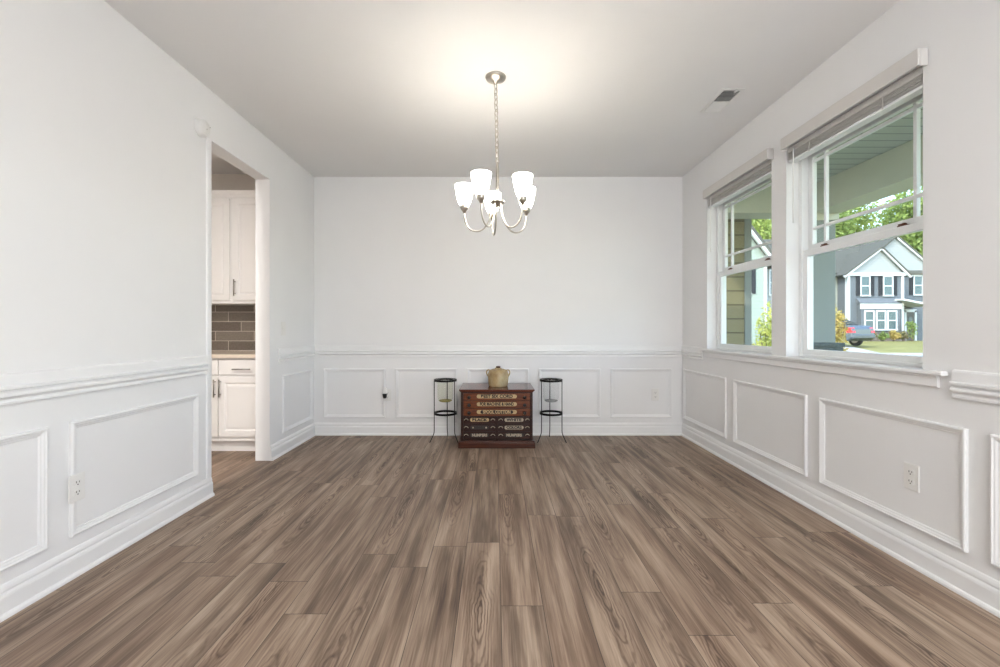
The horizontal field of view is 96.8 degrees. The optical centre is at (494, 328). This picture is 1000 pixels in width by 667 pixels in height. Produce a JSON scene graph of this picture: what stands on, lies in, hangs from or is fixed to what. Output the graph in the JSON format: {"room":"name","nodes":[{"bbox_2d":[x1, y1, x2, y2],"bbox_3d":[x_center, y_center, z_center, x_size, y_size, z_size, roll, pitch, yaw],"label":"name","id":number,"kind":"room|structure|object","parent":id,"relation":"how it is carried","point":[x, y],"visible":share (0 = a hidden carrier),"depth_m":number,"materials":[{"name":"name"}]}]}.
{"room":"dining room","nodes":[
{"label":"dining room","id":0,"kind":"room"},
{"bbox_2d":[0,0,313,584],"bbox_3d":[-1.982,-0.245,1.556,0.125,2.740,6.313,0,0,0],"label":"wall","id":1,"kind":"structure","parent":0,"point":[103,156],"depth_m":2.24,"materials":[{"name":"paint"}]},
{"bbox_2d":[0,427,47,571],"bbox_3d":[-1.912,0.680,1.468,0.016,0.520,0.857,0,0,0],"label":"trim","id":2,"kind":"structure","parent":1,"relation":"attached to","point":[42,433],"depth_m":1.87,"materials":[{"name":"paint"}]},
{"bbox_2d":[68,471,84,503],"bbox_3d":[-1.899,0.720,2.018,0.009,0.125,0.078,0,0,0],"label":"wall outlet","id":3,"kind":"object","parent":1,"relation":"attached to","point":[76,482],"visible":1,"depth_m":2.01,"materials":[{"name":"white plastic"}]},
{"bbox_2d":[74,489,80,495],"bbox_3d":[-1.897,0.742,2.018,0.003,0.027,0.035,0,0,0],"label":"socket","id":4,"kind":"object","parent":3,"relation":"attached to","point":[77,492],"depth_m":2.02,"materials":[{"name":"white plastic"}]},
{"bbox_2d":[74,479,81,485],"bbox_3d":[-1.897,0.698,2.018,0.003,0.027,0.035,0,0,0],"label":"socket","id":5,"kind":"object","parent":3,"relation":"attached to","point":[77,482],"depth_m":2.02,"materials":[{"name":"white plastic"}]},
{"bbox_2d":[0,355,208,405],"bbox_3d":[-1.907,0.237,0.672,0.026,0.124,4.545,0,0,0],"label":"chair rail","id":6,"kind":"object","parent":1,"relation":"attached to","point":[20,387],"visible":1,"depth_m":2.09,"materials":[{"name":"paint"}]},
{"bbox_2d":[0,477,214,622],"bbox_3d":[-1.907,1.060,0.700,0.026,0.130,4.600,0,0,0],"label":"baseboard","id":7,"kind":"structure","parent":1,"relation":"attached to","point":[29,587],"depth_m":2.10,"materials":[{"name":"paint"}]},
{"bbox_2d":[69,394,198,537],"bbox_3d":[-1.912,0.680,2.430,0.016,0.520,0.860,0,0,0],"label":"trim","id":8,"kind":"structure","parent":1,"relation":"attached to","point":[73,530],"depth_m":2.29,"materials":[{"name":"paint"}]},
{"bbox_2d":[194,118,209,137],"bbox_3d":[-1.897,-1.307,2.888,0.046,0.116,0.116,0,0,0],"label":"smoke detector","id":9,"kind":"object","parent":1,"relation":"attached to","point":[202,128],"visible":1,"depth_m":2.86,"materials":[{"name":"white plastic"}]},
{"bbox_2d":[206,137,211,478],"bbox_3d":[-1.915,-0.140,2.974,0.009,2.270,0.052,0,0,0],"label":"door frame","id":10,"kind":"structure","parent":1,"relation":"attached to","point":[208,141],"depth_m":2.97,"materials":[{"name":"paint"}]},
{"bbox_2d":[270,423,315,460],"bbox_3d":[-1.907,1.060,4.249,0.026,0.130,0.928,0,0,0],"label":"baseboard","id":11,"kind":"structure","parent":1,"relation":"attached to","point":[285,445],"depth_m":4.16,"materials":[{"name":"paint"}]},
{"bbox_2d":[278,346,315,362],"bbox_3d":[-1.907,0.237,4.322,0.026,0.124,0.783,0,0,0],"label":"chair rail","id":12,"kind":"object","parent":1,"relation":"attached to","point":[294,353],"visible":1,"depth_m":4.25,"materials":[{"name":"paint"}]},
{"bbox_2d":[282,369,312,432],"bbox_3d":[-1.912,0.680,4.326,0.016,0.520,0.638,0,0,0],"label":"trim","id":13,"kind":"structure","parent":1,"relation":"attached to","point":[310,371],"depth_m":4.32,"materials":[{"name":"paint"}]},
{"bbox_2d":[212,174,254,189],"bbox_3d":[-2.822,-0.245,4.730,1.555,2.740,0.200,0,0,0],"label":"wall","id":14,"kind":"structure","parent":0,"point":[219,181],"depth_m":4.63,"materials":[{"name":"paint"}]},
{"bbox_2d":[212,190,240,304],"bbox_3d":[-2.812,-0.794,4.442,0.500,1.094,0.355,0,0,0],"label":"upper cabinet","id":15,"kind":"object","parent":14,"relation":"attached to","point":[221,199],"visible":0.28,"depth_m":4.31,"materials":[{"name":"paint"}]},
{"bbox_2d":[212,305,254,350],"bbox_3d":[-2.772,-0.009,4.626,1.455,0.476,0.008,0,0,0],"label":"tile","id":16,"kind":"structure","parent":14,"relation":"attached to","point":[233,326],"depth_m":4.62,"materials":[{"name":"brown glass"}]},
{"bbox_2d":[230,190,254,304],"bbox_3d":[-2.310,-0.794,4.442,0.500,1.094,0.355,0,0,0],"label":"upper cabinet","id":17,"kind":"object","parent":14,"relation":"attached to","point":[243,201],"visible":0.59,"depth_m":4.31,"materials":[{"name":"paint"}]},
{"bbox_2d":[314,177,681,422],"bbox_3d":[0.058,-0.245,4.773,4.205,2.740,0.120,0,0,0],"label":"wall","id":18,"kind":"structure","parent":0,"point":[594,260],"depth_m":4.71,"materials":[{"name":"paint"}]},
{"bbox_2d":[324,369,384,417],"bbox_3d":[-1.489,0.680,4.705,0.652,0.520,0.016,0,0,0],"label":"trim","id":19,"kind":"structure","parent":18,"relation":"attached to","point":[326,415],"depth_m":4.70,"materials":[{"name":"paint"}]},
{"bbox_2d":[384,389,390,400],"bbox_3d":[-1.136,0.697,4.692,0.078,0.125,0.009,0,0,0],"label":"wall outlet","id":20,"kind":"object","parent":18,"relation":"attached to","point":[388,398],"visible":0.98,"depth_m":4.69,"materials":[{"name":"white plastic"}]},
{"bbox_2d":[382,387,387,398],"bbox_3d":[-1.155,0.668,4.660,0.047,0.118,0.054,0,0,0],"label":"air freshener","id":21,"kind":"object","parent":20,"relation":"attached to","point":[385,391],"visible":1,"depth_m":4.65,"materials":[{"name":"white plastic"}]},
{"bbox_2d":[383,387,387,393],"bbox_3d":[-1.155,0.643,4.665,0.047,0.068,0.044,0,0,0],"label":"electrical outlet","id":22,"kind":"object","parent":21,"relation":"attached to","point":[385,391],"depth_m":4.65,"materials":[{"name":"white plastic"}]},
{"bbox_2d":[395,369,456,417],"bbox_3d":[-0.730,0.680,4.705,0.652,0.520,0.016,0,0,0],"label":"trim","id":23,"kind":"structure","parent":18,"relation":"attached to","point":[397,415],"depth_m":4.70,"materials":[{"name":"paint"}]},
{"bbox_2d":[314,345,681,356],"bbox_3d":[0.035,0.237,4.700,3.910,0.124,0.026,0,0,0],"label":"chair rail","id":24,"kind":"object","parent":18,"relation":"attached to","point":[321,350],"visible":1,"depth_m":4.70,"materials":[{"name":"paint"}]},
{"bbox_2d":[314,423,681,435],"bbox_3d":[0.035,1.060,4.700,3.910,0.130,0.026,0,0,0],"label":"baseboard","id":25,"kind":"structure","parent":18,"relation":"attached to","point":[321,429],"depth_m":4.70,"materials":[{"name":"paint"}]},
{"bbox_2d":[467,369,528,382],"bbox_3d":[0.030,0.680,4.705,0.652,0.520,0.016,0,0,0],"label":"trim","id":26,"kind":"structure","parent":18,"relation":"attached to","point":[526,371],"depth_m":4.70,"materials":[{"name":"paint"}]},
{"bbox_2d":[539,369,599,417],"bbox_3d":[0.789,0.680,4.705,0.652,0.520,0.016,0,0,0],"label":"trim","id":27,"kind":"structure","parent":18,"relation":"attached to","point":[597,415],"depth_m":4.70,"materials":[{"name":"paint"}]},
{"bbox_2d":[610,369,671,417],"bbox_3d":[1.549,0.680,4.705,0.652,0.520,0.016,0,0,0],"label":"trim","id":28,"kind":"structure","parent":18,"relation":"attached to","point":[612,415],"depth_m":4.70,"materials":[{"name":"paint"}]},
{"bbox_2d":[652,389,658,399],"bbox_3d":[1.700,0.695,4.708,0.078,0.125,0.009,0,0,0],"label":"wall outlet","id":29,"kind":"object","parent":18,"relation":"attached to","point":[655,392],"visible":1,"depth_m":4.71,"materials":[{"name":"white plastic"}]},
{"bbox_2d":[0,436,999,666],"bbox_3d":[-0.720,1.185,1.555,5.760,0.120,6.550,0,0,0],"label":"floor","id":30,"kind":"structure","parent":0,"point":[331,551],"depth_m":2.02,"materials":[{"name":"brown wood"}]},
{"bbox_2d":[212,358,222,450],"bbox_3d":[-2.744,0.695,4.303,0.471,0.860,0.635,0,0,0],"label":"base cabinet","id":31,"kind":"object","parent":30,"relation":"on","point":[217,445],"visible":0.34,"depth_m":4.02,"materials":[{"name":"paint"}]},
{"bbox_2d":[212,351,254,357],"bbox_3d":[-2.535,0.246,4.308,0.970,0.035,0.626,0,0,0],"label":"countertop","id":32,"kind":"structure","parent":31,"relation":"on","point":[215,354],"depth_m":4.00,"materials":[{"name":"stone"}]},
{"bbox_2d":[218,358,254,450],"bbox_3d":[-2.284,0.695,4.303,0.447,0.860,0.635,0,0,0],"label":"base cabinet","id":33,"kind":"object","parent":30,"relation":"on","point":[236,382],"visible":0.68,"depth_m":4.03,"materials":[{"name":"paint"}]},
{"bbox_2d":[429,378,457,442],"bbox_3d":[-0.497,0.813,4.482,0.292,0.620,0.282,0,0,3],"label":"wire stand","id":34,"kind":"object","parent":30,"relation":"on","point":[447,380],"visible":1,"depth_m":4.40,"materials":[{"name":"black metal"}]},
{"bbox_2d":[439,399,451,401],"bbox_3d":[-0.498,0.616,4.455,0.184,0.230,0.184,0,0,0],"label":"glass vase","id":35,"kind":"object","parent":34,"relation":"on","point":[441,400],"visible":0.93,"depth_m":4.49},
{"bbox_2d":[458,383,534,447],"bbox_3d":[0.017,0.847,4.426,0.726,0.557,0.519,0,0,0],"label":"base cabinet","id":36,"kind":"object","parent":30,"relation":"on","point":[491,417],"visible":1,"depth_m":4.20,"materials":[{"name":"brown wood"}]},
{"bbox_2d":[486,366,509,386],"bbox_3d":[0.032,0.468,4.420,0.208,0.200,0.208,0,0,-41],"label":"jug","id":37,"kind":"object","parent":36,"relation":"on","point":[497,377],"visible":1,"depth_m":4.34,"materials":[{"name":"beige ceramic"}]},
{"bbox_2d":[537,378,566,442],"bbox_3d":[0.564,0.813,4.482,0.292,0.620,0.282,0,0,1],"label":"wire stand","id":38,"kind":"object","parent":30,"relation":"on","point":[549,380],"visible":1,"depth_m":4.39,"materials":[{"name":"black metal"}]},
{"bbox_2d":[545,399,557,401],"bbox_3d":[0.563,0.616,4.455,0.184,0.230,0.184,0,0,0],"label":"glass vase","id":39,"kind":"object","parent":38,"relation":"on","point":[546,400],"visible":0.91,"depth_m":4.49,"materials":[{"name":"clear glass"}]},
{"bbox_2d":[104,0,899,176],"bbox_3d":[-0.720,-1.690,1.555,5.760,0.150,6.550,0,0,0],"label":"ceiling","id":40,"kind":"structure","parent":0,"point":[344,88],"depth_m":2.80,"materials":[{"name":"paint"}]},
{"bbox_2d":[455,71,535,235],"bbox_3d":[0.005,-1.120,2.855,0.530,0.990,0.530,0,0,0],"label":"chandelier","id":41,"kind":"object","parent":40,"relation":"hanging from","point":[481,178],"visible":1,"depth_m":2.83,"materials":[{"name":"white glass"}]},
{"bbox_2d":[700,88,744,112],"bbox_3d":[1.600,-1.607,3.140,0.156,0.016,0.330,0,0,0],"label":"ceiling vent","id":42,"kind":"object","parent":40,"relation":"in","point":[724,97],"visible":1,"depth_m":3.12,"materials":[{"name":"white plastic"}]},
{"bbox_2d":[682,0,999,580],"bbox_3d":[2.075,-0.245,1.556,0.170,2.740,6.313,0,0,0],"label":"wall","id":43,"kind":"structure","parent":0,"point":[866,455],"depth_m":2.19,"materials":[{"name":"paint"}]},
{"bbox_2d":[681,345,702,359],"bbox_3d":[1.977,0.237,4.476,0.026,0.124,0.473,0,0,0],"label":"chair rail","id":44,"kind":"object","parent":43,"relation":"attached to","point":[691,352],"visible":1,"depth_m":4.45,"materials":[{"name":"paint"}]},
{"bbox_2d":[683,369,726,438],"bbox_3d":[1.982,0.680,4.240,0.016,0.520,0.860,0,0,0],"label":"trim","id":45,"kind":"structure","parent":43,"relation":"attached to","point":[724,435],"depth_m":4.13,"materials":[{"name":"paint"}]},
{"bbox_2d":[716,177,771,353],"bbox_3d":[2.132,-0.509,3.680,0.115,1.452,1.030,0,0,0],"label":"window","id":46,"kind":"structure","parent":43,"relation":"in","point":[722,269],"depth_m":4.09,"materials":[{"name":"plastic"}]},
{"bbox_2d":[703,148,772,251],"bbox_3d":[1.997,-0.998,3.661,0.117,0.585,0.992,0,0,0],"label":"window blind","id":47,"kind":"object","parent":46,"relation":"attached to","point":[763,172],"visible":0.88,"depth_m":3.58,"materials":[{"name":"plastic"}]},
{"bbox_2d":[733,380,807,476],"bbox_3d":[1.982,0.680,3.256,0.016,0.520,0.859,0,0,0],"label":"trim","id":48,"kind":"structure","parent":43,"relation":"attached to","point":[804,471],"depth_m":3.09,"materials":[{"name":"paint"}]},
{"bbox_2d":[704,351,939,387],"bbox_3d":[1.981,0.235,3.090,0.018,0.055,2.210,0,0,0],"label":"apron","id":49,"kind":"object","parent":43,"relation":"attached to","point":[892,376],"visible":0.91,"depth_m":2.52,"materials":[{"name":"paint"}]},
{"bbox_2d":[701,349,947,375],"bbox_3d":[2.017,0.198,3.083,0.123,0.021,2.275,0,0,0],"label":"window sill","id":50,"kind":"structure","parent":43,"relation":"attached to","point":[907,369],"depth_m":2.50,"materials":[{"name":"paint"}]},
{"bbox_2d":[681,423,999,617],"bbox_3d":[1.977,1.060,1.556,0.026,0.130,6.313,0,0,0],"label":"baseboard","id":51,"kind":"structure","parent":43,"relation":"attached to","point":[975,586],"depth_m":2.30,"materials":[{"name":"paint"}]},
{"bbox_2d":[799,93,922,367],"bbox_3d":[2.132,-0.509,2.550,0.115,1.452,1.030,0,0,0],"label":"window","id":52,"kind":"structure","parent":43,"relation":"in","point":[809,247],"depth_m":2.73,"materials":[{"name":"plastic"}]},
{"bbox_2d":[780,48,927,222],"bbox_3d":[1.995,-0.998,2.531,0.114,0.585,0.992,0,0,0],"label":"window blind","id":53,"kind":"object","parent":52,"relation":"attached to","point":[910,86],"visible":0.87,"depth_m":2.39,"materials":[{"name":"plastic"}]},
{"bbox_2d":[819,398,968,552],"bbox_3d":[1.982,0.680,2.288,0.016,0.520,0.844,0,0,0],"label":"trim","id":54,"kind":"structure","parent":43,"relation":"attached to","point":[963,544],"depth_m":2.08,"materials":[{"name":"paint"}]},
{"bbox_2d":[904,462,919,492],"bbox_3d":[1.985,0.706,2.118,0.009,0.125,0.078,0,0,0],"label":"wall outlet","id":55,"kind":"object","parent":43,"relation":"attached to","point":[911,472],"visible":1,"depth_m":2.11,"materials":[{"name":"white plastic"}]},
{"bbox_2d":[907,469,913,475],"bbox_3d":[1.983,0.684,2.118,0.003,0.027,0.035,0,0,0],"label":"socket","id":56,"kind":"object","parent":55,"relation":"attached to","point":[910,472],"depth_m":2.12,"materials":[{"name":"white plastic"}]},
{"bbox_2d":[907,478,913,484],"bbox_3d":[1.983,0.728,2.118,0.003,0.027,0.035,0,0,0],"label":"socket","id":57,"kind":"object","parent":55,"relation":"attached to","point":[910,481],"depth_m":2.12,"materials":[{"name":"white plastic"}]},
{"bbox_2d":[949,369,999,404],"bbox_3d":[1.977,0.237,0.161,0.026,0.124,3.522,0,0,0],"label":"chair rail","id":58,"kind":"object","parent":43,"relation":"attached to","point":[984,387],"visible":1,"depth_m":1.82,"materials":[{"name":"paint"}]},
{"bbox_2d":[990,434,999,568],"bbox_3d":[1.982,0.680,1.333,0.016,0.520,0.885,0,0,0],"label":"trim","id":59,"kind":"structure","parent":43,"relation":"attached to","point":[994,439],"depth_m":1.76,"materials":[{"name":"paint"}]},
{"label":"outside","id":60,"kind":"structure","parent":0,"visible":0},
{"bbox_2d":[752,341,922,352],"bbox_3d":[56.090,1.255,45.000,107.820,0.780,130.000,0,0,0],"label":"lawn","id":61,"kind":"structure","parent":60,"point":[876,346],"depth_m":25.26,"materials":[{"name":"green plant"}]},
{"bbox_2d":[726,219,743,344],"bbox_3d":[2.680,-0.175,6.930,1.040,3.400,2.540,0,0,0],"label":"wall","id":62,"kind":"structure","parent":61,"relation":"on","point":[734,283],"depth_m":5.66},
{"bbox_2d":[744,219,751,344],"bbox_3d":[3.221,-0.095,5.683,0.082,3.240,0.075,0,0,0],"label":"board","id":63,"kind":"object","parent":62,"relation":"attached to","point":[747,222],"visible":0.29,"depth_m":5.64,"materials":[{"name":"paint"}]},
{"bbox_2d":[752,225,771,343],"bbox_3d":[15.712,-3.291,30.950,7.976,9.023,6.700,0,0,0],"label":"house","id":64,"kind":"structure","parent":61,"relation":"on","point":[761,277],"depth_m":28.00,"materials":[{"name":"grey"}]},
{"bbox_2d":[752,269,755,293],"bbox_3d":[16.285,-3.050,27.975,0.270,1.650,0.050,0,0,0],"label":"shutter","id":65,"kind":"object","parent":64,"relation":"hanging from","point":[753,271],"depth_m":27.95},
{"bbox_2d":[752,219,771,238],"bbox_3d":[27.977,-6.675,46.084,5.999,15.086,6.304,0,0,-41],"label":"tree","id":66,"kind":"object","parent":61,"relation":"on","point":[763,227],"visible":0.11,"depth_m":44.41,"materials":[{"name":"green plant"}]},
{"bbox_2d":[754,301,771,346],"bbox_3d":[5.654,0.410,8.954,0.788,2.070,1.012,0,0,44],"label":"shrub","id":67,"kind":"object","parent":61,"relation":"on","point":[766,332],"visible":0.28,"depth_m":8.93,"materials":[{"name":"green plant"}]},
{"bbox_2d":[835,304,848,350],"bbox_3d":[8.408,0.387,11.014,0.608,2.004,0.753,0,0,41],"label":"shrub","id":68,"kind":"object","parent":61,"relation":"on","point":[839,325],"visible":0.38,"depth_m":10.89,"materials":[{"name":"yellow plant"}]},
{"bbox_2d":[763,236,922,340],"bbox_3d":[26.737,-3.105,35.750,13.073,8.540,9.100,0,0,0],"label":"house","id":69,"kind":"structure","parent":61,"relation":"on","point":[879,284],"depth_m":32.00,"materials":[{"name":"grey"}]},
{"bbox_2d":[856,276,859,295],"bbox_3d":[26.143,-3.099,31.975,0.270,1.397,0.050,0,0,0],"label":"shutter","id":70,"kind":"object","parent":69,"relation":"hanging from","point":[857,277],"depth_m":31.95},
{"bbox_2d":[871,276,873,295],"bbox_3d":[27.161,-3.099,31.975,0.270,1.397,0.050,0,0,0],"label":"shutter","id":71,"kind":"object","parent":69,"relation":"hanging from","point":[872,277],"depth_m":31.95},
{"bbox_2d":[878,276,882,295],"bbox_3d":[27.765,-3.099,31.975,0.270,1.397,0.050,0,0,0],"label":"shutter","id":72,"kind":"object","parent":69,"relation":"hanging from","point":[880,278],"depth_m":31.95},
{"bbox_2d":[893,276,896,295],"bbox_3d":[28.812,-3.099,31.975,0.270,1.397,0.050,0,0,0],"label":"shutter","id":73,"kind":"object","parent":69,"relation":"hanging from","point":[894,277],"depth_m":31.95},
{"bbox_2d":[909,276,912,294],"bbox_3d":[30.813,-3.229,32.875,0.270,1.397,0.050,0,0,0],"label":"shutter","id":74,"kind":"object","parent":69,"relation":"hanging from","point":[910,279],"depth_m":32.85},
{"bbox_2d":[835,210,857,237],"bbox_3d":[34.848,-6.513,47.555,6.091,14.762,6.421,0,0,0],"label":"tree","id":75,"kind":"object","parent":61,"relation":"on","point":[844,228],"visible":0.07,"depth_m":45.20,"materials":[{"name":"green plant"}]},
{"bbox_2d":[840,200,887,232],"bbox_3d":[42.456,-8.479,53.326,6.922,18.693,6.743,0,0,-11],"label":"tree","id":76,"kind":"object","parent":61,"relation":"on","point":[863,220],"visible":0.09,"depth_m":51.44,"materials":[{"name":"green plant"}]},
{"bbox_2d":[878,331,889,340],"bbox_3d":[27.206,0.505,31.069,0.697,0.728,0.729,0,0,41],"label":"shrub","id":77,"kind":"object","parent":61,"relation":"on","point":[882,336],"visible":0.98,"depth_m":31.01,"materials":[{"name":"green plant"}]},
{"bbox_2d":[889,330,900,340],"bbox_3d":[27.906,0.455,30.999,0.732,0.826,0.672,0,0,28],"label":"shrub","id":78,"kind":"object","parent":61,"relation":"on","point":[893,334],"visible":0.94,"depth_m":30.93,"materials":[{"name":"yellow plant"}]},
{"bbox_2d":[875,185,922,255],"bbox_3d":[42.203,-7.226,45.493,5.266,16.187,6.488,0,0,0],"label":"tree","id":79,"kind":"object","parent":61,"relation":"on","point":[899,212],"visible":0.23,"depth_m":44.45,"materials":[{"name":"green plant"}]},
{"bbox_2d":[897,331,908,340],"bbox_3d":[28.573,0.481,31.128,0.715,0.775,0.711,0,0,-32],"label":"shrub","id":80,"kind":"object","parent":61,"relation":"on","point":[904,335],"visible":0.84,"depth_m":31.02,"materials":[{"name":"green plant"}]},
{"bbox_2d":[905,321,917,340],"bbox_3d":[29.173,0.140,31.076,0.764,1.454,0.780,0,0,0],"label":"shrub","id":81,"kind":"object","parent":61,"relation":"on","point":[913,326],"visible":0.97,"depth_m":31.03,"materials":[{"name":"green plant"}]},
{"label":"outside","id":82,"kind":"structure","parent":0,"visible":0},
{"bbox_2d":[843,345,877,352],"bbox_3d":[18.925,1.030,25.850,2.683,0.390,13.975,0,0,27],"label":"driveway","id":83,"kind":"structure","parent":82,"point":[851,349],"depth_m":21.87,"materials":[{"name":"concrete"}]},
{"bbox_2d":[840,318,875,345],"bbox_3d":[19.327,0.149,26.320,1.950,1.635,4.708,0,0,-19],"label":"car","id":84,"kind":"object","parent":83,"relation":"on","point":[857,333],"visible":0.28,"depth_m":24.23,"materials":[{"name":"grey paint"}]},
{"bbox_2d":[844,327,855,332],"bbox_3d":[19.257,0.060,24.123,0.292,0.291,0.461,0,0,-19],"label":"tail light","id":85,"kind":"object","parent":84,"relation":"attached to","point":[851,329],"depth_m":23.97,"materials":[{"name":"plastic"}]},
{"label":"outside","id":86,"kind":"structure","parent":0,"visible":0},
{"bbox_3d":[3.220,1.335,2.060,2.120,0.180,7.120,0,0,0],"label":"floor","id":87,"kind":"structure","parent":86,"visible":0},
{"bbox_2d":[813,213,844,350],"bbox_3d":[3.955,-0.070,5.465,0.400,2.630,0.400,0,0,0],"label":"porch column","id":88,"kind":"structure","parent":87,"relation":"on","point":[823,264],"depth_m":5.33,"materials":[{"name":"paint"}]},
{"bbox_2d":[728,135,922,218],"bbox_3d":[3.145,-1.555,2.050,1.970,0.340,7.100,0,0,0],"label":"beam","id":89,"kind":"structure","parent":88,"relation":"on","point":[889,173],"depth_m":4.64,"materials":[{"name":"paint"}]},
{"bbox_2d":[766,101,922,184],"bbox_3d":[3.320,-1.775,2.080,2.320,0.100,7.160,0,0,0],"label":"ceiling","id":90,"kind":"structure","parent":89,"relation":"on","point":[899,132],"depth_m":4.17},
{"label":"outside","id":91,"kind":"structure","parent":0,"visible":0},
{"bbox_2d":[881,353,922,354],"bbox_3d":[37.250,1.157,19.750,65.500,0.145,0.900,0,0,0],"label":"sidewalk","id":92,"kind":"structure","parent":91,"point":[881,353],"depth_m":19.84,"materials":[{"name":"concrete"}]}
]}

